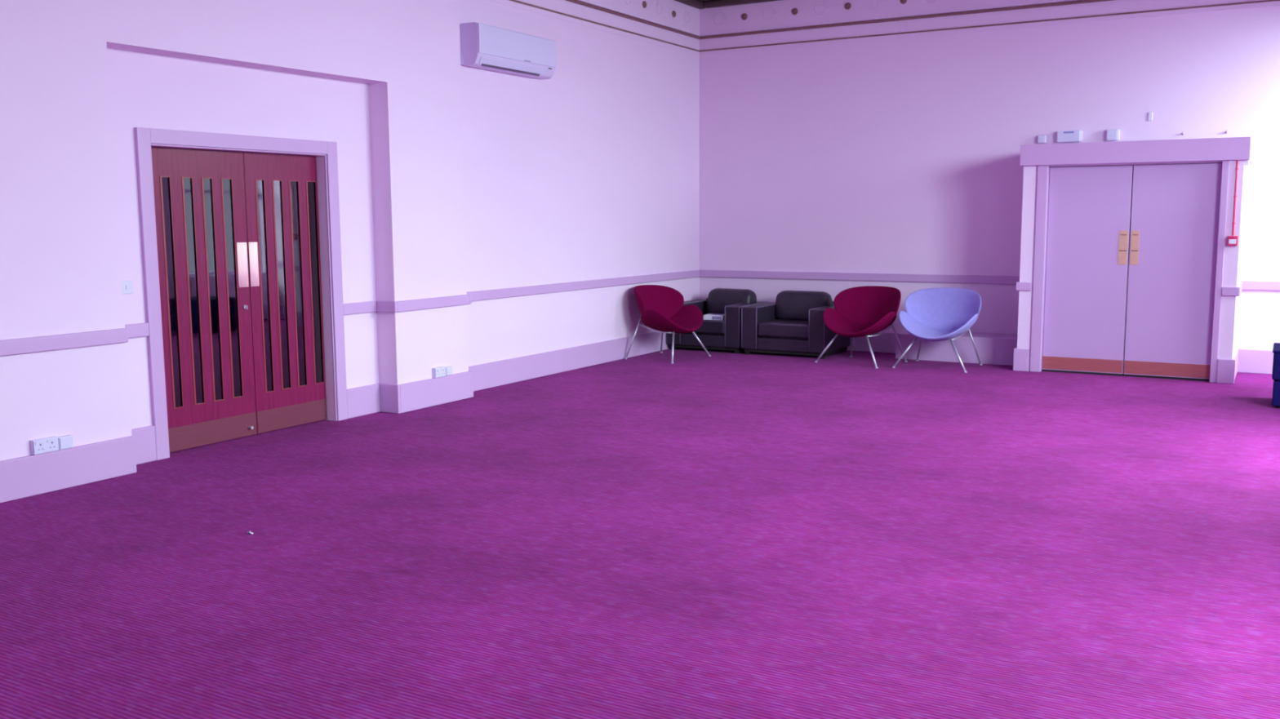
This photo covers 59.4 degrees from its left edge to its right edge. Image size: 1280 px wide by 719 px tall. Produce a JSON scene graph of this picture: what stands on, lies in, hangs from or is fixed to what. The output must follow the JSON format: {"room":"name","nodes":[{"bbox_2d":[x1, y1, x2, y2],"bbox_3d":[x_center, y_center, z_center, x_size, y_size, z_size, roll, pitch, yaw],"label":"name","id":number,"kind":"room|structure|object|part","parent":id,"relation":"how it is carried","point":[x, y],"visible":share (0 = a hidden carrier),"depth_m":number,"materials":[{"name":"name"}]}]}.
{"room":"function hall","nodes":[
{"label":"function hall","id":0,"kind":"room"},
{"bbox_2d":[0,0,468,461],"bbox_3d":[-4.056,-1.480,5.696,0.203,4.750,9.660,4,8,30],"label":"wall","id":1,"kind":"structure","parent":0,"point":[60,273],"depth_m":7.02,"materials":[{"name":"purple paint"}]},
{"bbox_2d":[29,435,58,455],"bbox_3d":[-3.515,0.508,6.624,0.042,0.086,0.155,4,8,30],"label":"wall socket","id":2,"kind":"object","parent":1,"relation":"attached to","point":[41,446],"visible":1,"depth_m":6.61,"materials":[{"name":"white plastic"}]},
{"bbox_2d":[57,435,73,450],"bbox_3d":[-3.453,0.498,6.732,0.040,0.078,0.090,4,8,30],"label":"wall box","id":3,"kind":"object","parent":1,"relation":"attached to","point":[65,442],"visible":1,"depth_m":6.72,"materials":[{"name":"white plastic"}]},
{"bbox_2d":[431,366,445,377],"bbox_3d":[-1.733,0.109,9.680,0.042,0.086,0.135,4,8,30],"label":"wall socket","id":4,"kind":"object","parent":1,"relation":"attached to","point":[440,371],"visible":1,"depth_m":9.65,"materials":[{"name":"white plastic"}]},
{"bbox_2d":[445,365,453,376],"bbox_3d":[-1.674,0.099,9.784,0.040,0.078,0.090,4,8,30],"label":"wall box","id":5,"kind":"object","parent":1,"relation":"attached to","point":[449,371],"visible":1,"depth_m":9.77,"materials":[{"name":"white plastic"}]},
{"bbox_2d":[106,0,699,429],"bbox_3d":[-3.038,-1.772,7.941,0.300,4.750,15.000,4,8,30],"label":"wall","id":6,"kind":"structure","parent":0,"point":[588,171],"depth_m":10.95,"materials":[{"name":"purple paint"}]},
{"bbox_2d":[121,280,133,293],"bbox_3d":[-3.327,-0.469,7.272,0.015,0.086,0.086,4,8,30],"label":"light switch","id":7,"kind":"object","parent":6,"relation":"attached to","point":[127,288],"visible":0.73,"depth_m":7.27,"materials":[{"name":"white plastic"}]},
{"bbox_2d":[151,146,327,453],"bbox_3d":[-2.912,-0.463,8.207,0.105,2.085,1.540,4,8,30],"label":"door","id":8,"kind":"structure","parent":6,"relation":"in","point":[238,243],"depth_m":8.16,"materials":[{"name":"brown wood"}]},
{"bbox_3d":[-3.208,-0.451,7.678,0.005,1.578,0.062,4,8,30],"label":"glass pane","id":9,"kind":"part","parent":8,"relation":"part of","materials":[{"name":"clear glass"}]},
{"bbox_3d":[-3.120,-0.471,7.829,0.005,1.578,0.070,4,8,30],"label":"glass pane","id":10,"kind":"part","parent":8,"relation":"part of","materials":[{"name":"clear glass"}]},
{"bbox_3d":[-3.067,0.519,8.014,0.003,0.163,0.820,4,8,30],"label":"kick plate","id":11,"kind":"part","parent":8,"relation":"part of","materials":[{"name":"brown metal"}]},
{"bbox_3d":[-3.038,-0.489,7.970,0.005,1.578,0.072,4,8,30],"label":"glass pane","id":12,"kind":"part","parent":8,"relation":"part of","materials":[{"name":"clear glass"}]},
{"bbox_3d":[-2.954,-0.508,8.114,0.005,1.578,0.078,4,8,30],"label":"glass pane","id":13,"kind":"part","parent":8,"relation":"part of","materials":[{"name":"clear glass"}]},
{"bbox_3d":[-2.894,-0.689,8.172,0.004,0.326,0.090,4,8,30],"label":"push plate","id":14,"kind":"part","parent":8,"relation":"part of","materials":[{"name":"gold metal"}]},
{"bbox_3d":[-2.843,-0.701,8.261,0.004,0.326,0.080,4,8,30],"label":"push plate","id":15,"kind":"part","parent":8,"relation":"part of","materials":[{"name":"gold metal"}]},
{"bbox_3d":[-2.804,-0.542,8.371,0.005,1.578,0.067,4,8,30],"label":"glass pane","id":16,"kind":"part","parent":8,"relation":"part of","materials":[{"name":"clear glass"}]},
{"bbox_3d":[-2.723,-0.560,8.511,0.005,1.578,0.078,4,8,30],"label":"glass pane","id":17,"kind":"part","parent":8,"relation":"part of","materials":[{"name":"clear glass"}]},
{"bbox_3d":[-2.681,0.432,8.675,0.003,0.163,0.696,4,8,30],"label":"kick plate","id":18,"kind":"part","parent":8,"relation":"part of","materials":[{"name":"brown metal"}]},
{"bbox_3d":[-2.641,-0.579,8.652,0.005,1.578,0.079,4,8,30],"label":"glass pane","id":19,"kind":"part","parent":8,"relation":"part of","materials":[{"name":"clear glass"}]},
{"bbox_3d":[-2.553,-0.598,8.803,0.005,1.578,0.085,4,8,30],"label":"glass pane","id":20,"kind":"part","parent":8,"relation":"part of","materials":[{"name":"clear glass"}]},
{"bbox_2d":[133,127,347,460],"bbox_3d":[-2.813,-0.512,8.147,0.030,2.195,1.765,4,8,30],"label":"door frame","id":21,"kind":"structure","parent":6,"relation":"attached to","point":[144,138],"depth_m":7.60,"materials":[{"name":"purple paint"}]},
{"bbox_2d":[0,331,670,502],"bbox_3d":[-2.793,0.481,8.093,0.233,0.238,14.600,4,8,30],"label":"baseboard","id":22,"kind":"structure","parent":6,"relation":"attached to","point":[28,476],"depth_m":9.25,"materials":[{"name":"purple paint"}]},
{"bbox_2d":[0,270,700,356],"bbox_3d":[-2.798,-0.276,7.997,0.233,0.089,14.600,4,8,30],"label":"trim","id":23,"kind":"structure","parent":6,"relation":"attached to","point":[72,340],"depth_m":9.21,"materials":[{"name":"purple paint"}]},
{"bbox_2d":[459,22,555,79],"bbox_3d":[-1.212,-2.872,10.477,0.212,0.370,1.226,4,8,30],"label":"air conditioner","id":24,"kind":"object","parent":6,"relation":"attached to","point":[485,46],"visible":0.99,"depth_m":10.28,"materials":[{"name":"white plastic"}]},
{"bbox_3d":[-1.125,-2.909,10.428,0.015,0.256,1.206,4,8,30],"label":"panel","id":25,"kind":"part","parent":24,"relation":"part of","materials":[{"name":"white plastic"}]},
{"bbox_2d":[0,346,1279,718],"bbox_3d":[0.353,0.859,6.308,8.300,0.100,15.000,4,8,30],"label":"floor","id":26,"kind":"structure","parent":0,"point":[726,534],"depth_m":5.28,"materials":[{"name":"carpet"}]},
{"bbox_2d":[624,284,711,363],"bbox_3d":[0.310,-0.425,12.781,0.723,0.822,0.821,5,9,36],"label":"lounge chair","id":27,"kind":"object","parent":26,"relation":"on","point":[661,308],"visible":1,"depth_m":12.90,"materials":[{"name":"fabric"}]},
{"bbox_3d":[-0.072,-0.249,12.732,0.203,0.483,0.019,-2,7,-11],"label":"leg","id":28,"kind":"part","parent":27,"relation":"part of","materials":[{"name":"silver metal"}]},
{"bbox_3d":[0.305,-0.356,12.795,0.435,0.118,0.484,5,9,36],"label":"under frame","id":29,"kind":"part","parent":27,"relation":"part of","materials":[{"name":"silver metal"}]},
{"bbox_3d":[0.262,-0.309,13.186,0.019,0.483,0.203,-1,7,-6],"label":"leg","id":30,"kind":"part","parent":27,"relation":"part of","materials":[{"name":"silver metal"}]},
{"bbox_3d":[0.365,-0.134,12.430,0.023,0.331,0.253,0,7,5],"label":"leg","id":31,"kind":"part","parent":27,"relation":"part of","materials":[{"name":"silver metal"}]},
{"bbox_3d":[0.695,-0.193,12.880,0.253,0.332,0.023,-3,8,-23],"label":"leg","id":32,"kind":"part","parent":27,"relation":"part of","materials":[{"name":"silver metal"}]},
{"bbox_2d":[666,288,768,353],"bbox_3d":[0.953,-0.495,13.677,0.975,0.721,0.864,4,8,30],"label":"armchair","id":33,"kind":"object","parent":26,"relation":"on","point":[725,335],"visible":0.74,"depth_m":13.40,"materials":[{"name":"leather"}]},
{"bbox_3d":[0.617,-0.468,13.879,0.195,0.490,0.860,4,8,30],"label":"armrest","id":34,"kind":"part","parent":33,"relation":"part of","materials":[{"name":"leather"}]},
{"bbox_3d":[0.763,-0.229,13.377,0.585,0.140,0.068,4,8,30],"label":"rail","id":35,"kind":"part","parent":33,"relation":"part of","materials":[{"name":"leather"}]},
{"bbox_3d":[0.970,-0.280,13.732,0.585,0.150,0.760,4,8,30],"label":"seat","id":36,"kind":"part","parent":33,"relation":"part of","materials":[{"name":"leather"}]},
{"bbox_3d":[1.119,-0.579,13.956,0.585,0.385,0.200,4,8,30],"label":"backrest","id":37,"kind":"part","parent":33,"relation":"part of","materials":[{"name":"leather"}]},
{"bbox_2d":[690,315,724,334],"bbox_3d":[0.889,-0.423,13.574,0.573,0.160,0.600,4,8,30],"label":"seat cushion","id":38,"kind":"object","parent":33,"relation":"on","point":[708,326],"depth_m":13.26,"materials":[{"name":"leather"}]},
{"bbox_2d":[703,314,724,320],"bbox_3d":[0.897,-0.505,13.336,0.245,0.060,0.182,3,8,22],"label":"folded newspaper","id":39,"kind":"object","parent":33,"relation":"on","point":[707,317],"visible":0.79,"depth_m":13.26,"materials":[{"name":"white paper"}]},
{"bbox_2d":[707,288,756,314],"bbox_3d":[1.126,-0.692,13.766,0.621,0.354,0.251,5,9,36],"label":"cushion","id":40,"kind":"object","parent":33,"relation":"on","point":[718,298],"depth_m":13.69,"materials":[{"name":"leather"}]},
{"bbox_3d":[1.292,-0.423,13.491,0.195,0.490,0.860,4,8,30],"label":"armrest","id":41,"kind":"part","parent":33,"relation":"part of","materials":[{"name":"leather"}]},
{"bbox_2d":[741,290,850,359],"bbox_3d":[1.835,-0.433,13.148,1.025,0.721,0.864,4,8,30],"label":"armchair","id":42,"kind":"object","parent":26,"relation":"on","point":[794,323],"visible":0.95,"depth_m":12.96,"materials":[{"name":"leather"}]},
{"bbox_3d":[1.477,-0.407,13.362,0.195,0.490,0.860,4,8,30],"label":"armrest","id":43,"kind":"part","parent":42,"relation":"part of","materials":[{"name":"leather"}]},
{"bbox_2d":[757,319,808,338],"bbox_3d":[1.771,-0.361,13.045,0.623,0.160,0.600,4,8,30],"label":"seat cushion","id":44,"kind":"object","parent":42,"relation":"on","point":[766,328],"depth_m":12.83,"materials":[{"name":"leather"}]},
{"bbox_3d":[1.645,-0.167,12.848,0.635,0.140,0.068,4,8,30],"label":"rail","id":45,"kind":"part","parent":42,"relation":"part of","materials":[{"name":"leather"}]},
{"bbox_3d":[1.852,-0.218,13.203,0.635,0.150,0.760,4,8,30],"label":"seat","id":46,"kind":"part","parent":42,"relation":"part of","materials":[{"name":"leather"}]},
{"bbox_2d":[775,290,831,320],"bbox_3d":[1.936,-0.635,13.280,0.675,0.360,0.260,4,8,30],"label":"cushion","id":47,"kind":"object","parent":42,"relation":"on","point":[791,305],"depth_m":13.19,"materials":[{"name":"leather"}]},
{"bbox_3d":[2.195,-0.359,12.950,0.195,0.490,0.860,4,8,30],"label":"armrest","id":48,"kind":"part","parent":42,"relation":"part of","materials":[{"name":"leather"}]},
{"bbox_2d":[814,285,907,368],"bbox_3d":[2.439,-0.375,12.281,0.821,0.822,0.723,6,10,43],"label":"lounge chair","id":49,"kind":"object","parent":26,"relation":"on","point":[866,311],"visible":1,"depth_m":12.41,"materials":[{"name":"fabric"}]},
{"bbox_3d":[2.051,-0.129,12.307,0.253,0.331,0.023,1,7,12],"label":"leg","id":50,"kind":"part","parent":49,"relation":"part of","materials":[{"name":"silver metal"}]},
{"bbox_3d":[2.415,-0.259,12.688,0.019,0.483,0.203,-1,7,-5],"label":"leg","id":51,"kind":"part","parent":49,"relation":"part of","materials":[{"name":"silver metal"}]},
{"bbox_3d":[2.462,-0.083,11.926,0.023,0.332,0.253,-2,8,-16],"label":"leg","id":52,"kind":"part","parent":49,"relation":"part of","materials":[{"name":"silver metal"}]},
{"bbox_3d":[2.444,-0.305,12.295,0.484,0.118,0.435,6,10,43],"label":"under frame","id":53,"kind":"part","parent":49,"relation":"part of","materials":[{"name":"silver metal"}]},
{"bbox_3d":[2.830,-0.213,12.304,0.203,0.483,0.019,0,7,1],"label":"leg","id":54,"kind":"part","parent":49,"relation":"part of","materials":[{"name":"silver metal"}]},
{"bbox_2d":[892,287,982,373],"bbox_3d":[3.182,-0.331,11.900,0.821,0.822,0.723,4,9,32],"label":"lounge chair","id":55,"kind":"object","parent":26,"relation":"on","point":[939,313],"visible":1,"depth_m":12.03,"materials":[{"name":"blue fabric"}]},
{"bbox_3d":[2.801,-0.076,11.856,0.253,0.331,0.023,0,7,2],"label":"leg","id":56,"kind":"part","parent":55,"relation":"part of","materials":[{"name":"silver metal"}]},
{"bbox_3d":[3.088,-0.213,12.296,0.019,0.483,0.203,-2,7,-15],"label":"leg","id":57,"kind":"part","parent":55,"relation":"part of","materials":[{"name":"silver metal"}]},
{"bbox_3d":[3.186,-0.262,11.915,0.484,0.118,0.435,4,9,32],"label":"under frame","id":58,"kind":"part","parent":55,"relation":"part of","materials":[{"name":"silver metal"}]},
{"bbox_3d":[3.275,-0.041,11.556,0.023,0.332,0.253,-4,8,-26],"label":"leg","id":59,"kind":"part","parent":55,"relation":"part of","materials":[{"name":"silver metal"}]},
{"bbox_3d":[3.566,-0.178,11.993,0.203,0.483,0.019,-2,7,-10],"label":"leg","id":60,"kind":"part","parent":55,"relation":"part of","materials":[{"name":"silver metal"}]},
{"bbox_2d":[1271,342,1279,408],"bbox_3d":[5.661,0.150,9.319,0.726,0.482,0.650,4,8,30],"label":"seat","id":61,"kind":"object","parent":26,"relation":"on","point":[1276,350],"visible":1,"depth_m":9.22,"materials":[{"name":"fabric"}]},
{"bbox_2d":[1271,352,1279,380],"bbox_3d":[5.660,0.037,9.305,0.710,0.240,0.638,4,8,30],"label":"seat cushion","id":62,"kind":"object","parent":61,"relation":"on","point":[1276,363],"depth_m":9.20,"materials":[{"name":"blue fabric"}]},
{"bbox_3d":[5.662,0.268,9.333,0.688,0.205,0.620,4,8,30],"label":"seat","id":63,"kind":"part","parent":61,"relation":"part of","materials":[{"name":"blue fabric"}]},
{"bbox_2d":[698,0,1279,365],"bbox_3d":[4.085,-2.374,12.330,7.600,4.750,0.200,4,8,30],"label":"wall","id":64,"kind":"structure","parent":0,"point":[902,156],"depth_m":12.59,"materials":[{"name":"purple paint"}]},
{"bbox_2d":[895,330,1017,365],"bbox_3d":[3.604,-0.139,12.482,1.405,0.283,0.523,4,8,30],"label":"trim","id":65,"kind":"structure","parent":64,"relation":"attached to","point":[994,348],"depth_m":12.26,"materials":[{"name":"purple paint"}]},
{"bbox_2d":[700,270,1279,290],"bbox_3d":[4.050,-0.880,12.412,7.570,0.089,0.030,4,8,30],"label":"trim","id":66,"kind":"structure","parent":64,"relation":"attached to","point":[1246,285],"depth_m":13.08,"materials":[{"name":"purple paint"}]},
{"bbox_2d":[1037,134,1047,143],"bbox_3d":[4.318,-2.367,12.046,0.090,0.085,0.056,4,8,30],"label":"junction box","id":67,"kind":"object","parent":64,"relation":"attached to","point":[1042,139],"visible":1,"depth_m":12.02,"materials":[{"name":"white plastic"}]},
{"bbox_3d":[4.305,-2.364,12.025,0.076,0.069,0.006,4,8,30],"label":"lid","id":68,"kind":"part","parent":67,"relation":"part of","materials":[{"name":"white plastic"}]},
{"bbox_2d":[846,332,1273,384],"bbox_3d":[3.829,-0.072,12.121,7.570,0.238,0.932,4,8,30],"label":"baseboard","id":69,"kind":"structure","parent":64,"relation":"attached to","point":[1250,361],"depth_m":11.32,"materials":[{"name":"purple paint"}]},
{"bbox_2d":[1057,130,1082,142],"bbox_3d":[4.556,-2.366,11.898,0.246,0.118,0.072,4,8,30],"label":"emergency light","id":70,"kind":"object","parent":64,"relation":"attached to","point":[1063,136],"visible":1,"depth_m":11.87,"materials":[{"name":"white plastic"}]},
{"bbox_2d":[1106,128,1119,141],"bbox_3d":[4.928,-2.340,11.689,0.120,0.115,0.065,4,8,30],"label":"alarm box","id":71,"kind":"object","parent":64,"relation":"attached to","point":[1112,134],"visible":1,"depth_m":11.66,"materials":[{"name":"white plastic"}]},
{"bbox_2d":[1147,111,1152,120],"bbox_3d":[5.238,-2.495,11.518,0.044,0.090,0.012,4,8,30],"label":"wall sensor","id":72,"kind":"object","parent":64,"relation":"attached to","point":[1149,113],"visible":1,"depth_m":11.51,"materials":[{"name":"white plastic"}]},
{"bbox_2d":[1017,160,1247,371],"bbox_3d":[4.960,-1.005,11.352,1.965,2.270,0.910,4,8,30],"label":"wall","id":73,"kind":"structure","parent":0,"point":[1233,255],"depth_m":10.82,"materials":[{"name":"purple paint"}]},
{"bbox_2d":[1015,281,1242,296],"bbox_3d":[4.948,-0.742,11.363,2.025,0.085,0.902,4,8,30],"label":"trim","id":74,"kind":"structure","parent":73,"relation":"attached to","point":[1226,291],"depth_m":10.54,"materials":[{"name":"purple paint"}]},
{"bbox_2d":[1029,160,1229,382],"bbox_3d":[4.764,-0.869,11.012,1.710,2.088,0.122,4,8,30],"label":"door frame","id":75,"kind":"structure","parent":73,"relation":"attached to","point":[1043,171],"depth_m":11.28,"materials":[{"name":"purple paint"}]},
{"bbox_2d":[1041,162,1222,381],"bbox_3d":[4.809,-0.867,11.047,1.547,2.075,0.076,4,8,30],"label":"door","id":76,"kind":"structure","parent":73,"relation":"in","point":[1174,223],"depth_m":11.00,"materials":[{"name":"purple paint"}]},
{"bbox_3d":[4.463,0.050,11.330,0.759,0.128,0.003,4,8,30],"label":"kick plate","id":77,"kind":"part","parent":76,"relation":"part of","materials":[{"name":"orange metal"}]},
{"bbox_3d":[4.743,-1.098,11.016,0.082,0.332,0.004,4,8,30],"label":"push plate","id":78,"kind":"part","parent":76,"relation":"part of","materials":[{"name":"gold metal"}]},
{"bbox_3d":[4.835,-1.092,10.963,0.074,0.332,0.004,4,8,30],"label":"push plate","id":79,"kind":"part","parent":76,"relation":"part of","materials":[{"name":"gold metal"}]},
{"bbox_3d":[5.133,0.095,10.945,0.758,0.128,0.003,4,8,30],"label":"kick plate","id":80,"kind":"part","parent":76,"relation":"part of","materials":[{"name":"orange metal"}]},
{"bbox_2d":[1019,136,1253,166],"bbox_3d":[4.949,-2.050,11.196,2.040,0.207,0.955,4,8,30],"label":"door header","id":81,"kind":"structure","parent":73,"relation":"attached to","point":[1228,148],"depth_m":10.75,"materials":[{"name":"purple paint"}]},
{"bbox_2d":[1226,235,1238,245],"bbox_3d":[5.522,-1.106,10.454,0.086,0.090,0.048,4,8,30],"label":"fire alarm","id":82,"kind":"object","parent":73,"relation":"attached to","point":[1232,240],"visible":1,"depth_m":10.44,"materials":[{"name":"red plastic"}]},
{"bbox_2d":[1231,160,1238,235],"bbox_3d":[5.527,-1.498,10.416,0.024,0.694,0.019,4,8,30],"label":"cable","id":83,"kind":"object","parent":73,"relation":"attached to","point":[1237,164],"visible":1,"depth_m":10.41,"materials":[{"name":"red plastic"}]},
{"bbox_2d":[1244,160,1248,165],"bbox_3d":[5.614,-1.821,10.381,0.040,0.045,0.060,4,8,30],"label":"wall bracket","id":84,"kind":"object","parent":73,"relation":"attached to","point":[1246,162],"visible":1,"depth_m":10.36,"materials":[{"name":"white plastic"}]},
{"bbox_3d":[3.780,-1.316,4.026,0.250,4.750,15.000,4,8,30],"label":"wall","id":85,"kind":"structure","parent":0,"visible":0},
{"bbox_2d":[675,0,778,8],"bbox_3d":[0.371,-3.338,5.749,7.600,0.072,14.600,4,8,30],"label":"crown molding","id":86,"kind":"structure","parent":85,"relation":"attached to","point":[695,3],"depth_m":13.61,"materials":[{"name":"white paint"}]},
{"bbox_2d":[577,0,1076,36],"bbox_3d":[0.372,-3.150,5.773,7.600,0.308,14.600,4,8,30],"label":"trim","id":87,"kind":"structure","parent":85,"relation":"attached to","point":[781,13],"depth_m":13.15,"materials":[{"name":"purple paint"}]},
{"bbox_2d":[565,0,1113,39],"bbox_3d":[0.373,-2.957,5.798,7.600,0.030,14.600,4,8,30],"label":"trim gilt moulding","id":88,"kind":"structure","parent":85,"relation":"attached to","point":[577,2],"depth_m":12.58,"materials":[{"name":"paint"}]},
{"bbox_2d":[489,0,1279,55],"bbox_3d":[0.374,-2.751,5.824,7.600,0.008,14.600,4,8,30],"label":"trim","id":89,"kind":"structure","parent":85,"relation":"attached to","point":[490,0],"depth_m":12.02,"materials":[{"name":"paint"}]},
{"bbox_2d":[509,0,1279,52],"bbox_3d":[0.374,-2.802,5.817,7.600,0.016,14.600,4,8,30],"label":"crown molding","id":90,"kind":"structure","parent":85,"relation":"attached to","point":[515,1],"depth_m":12.07,"materials":[{"name":"paint"}]}
]}

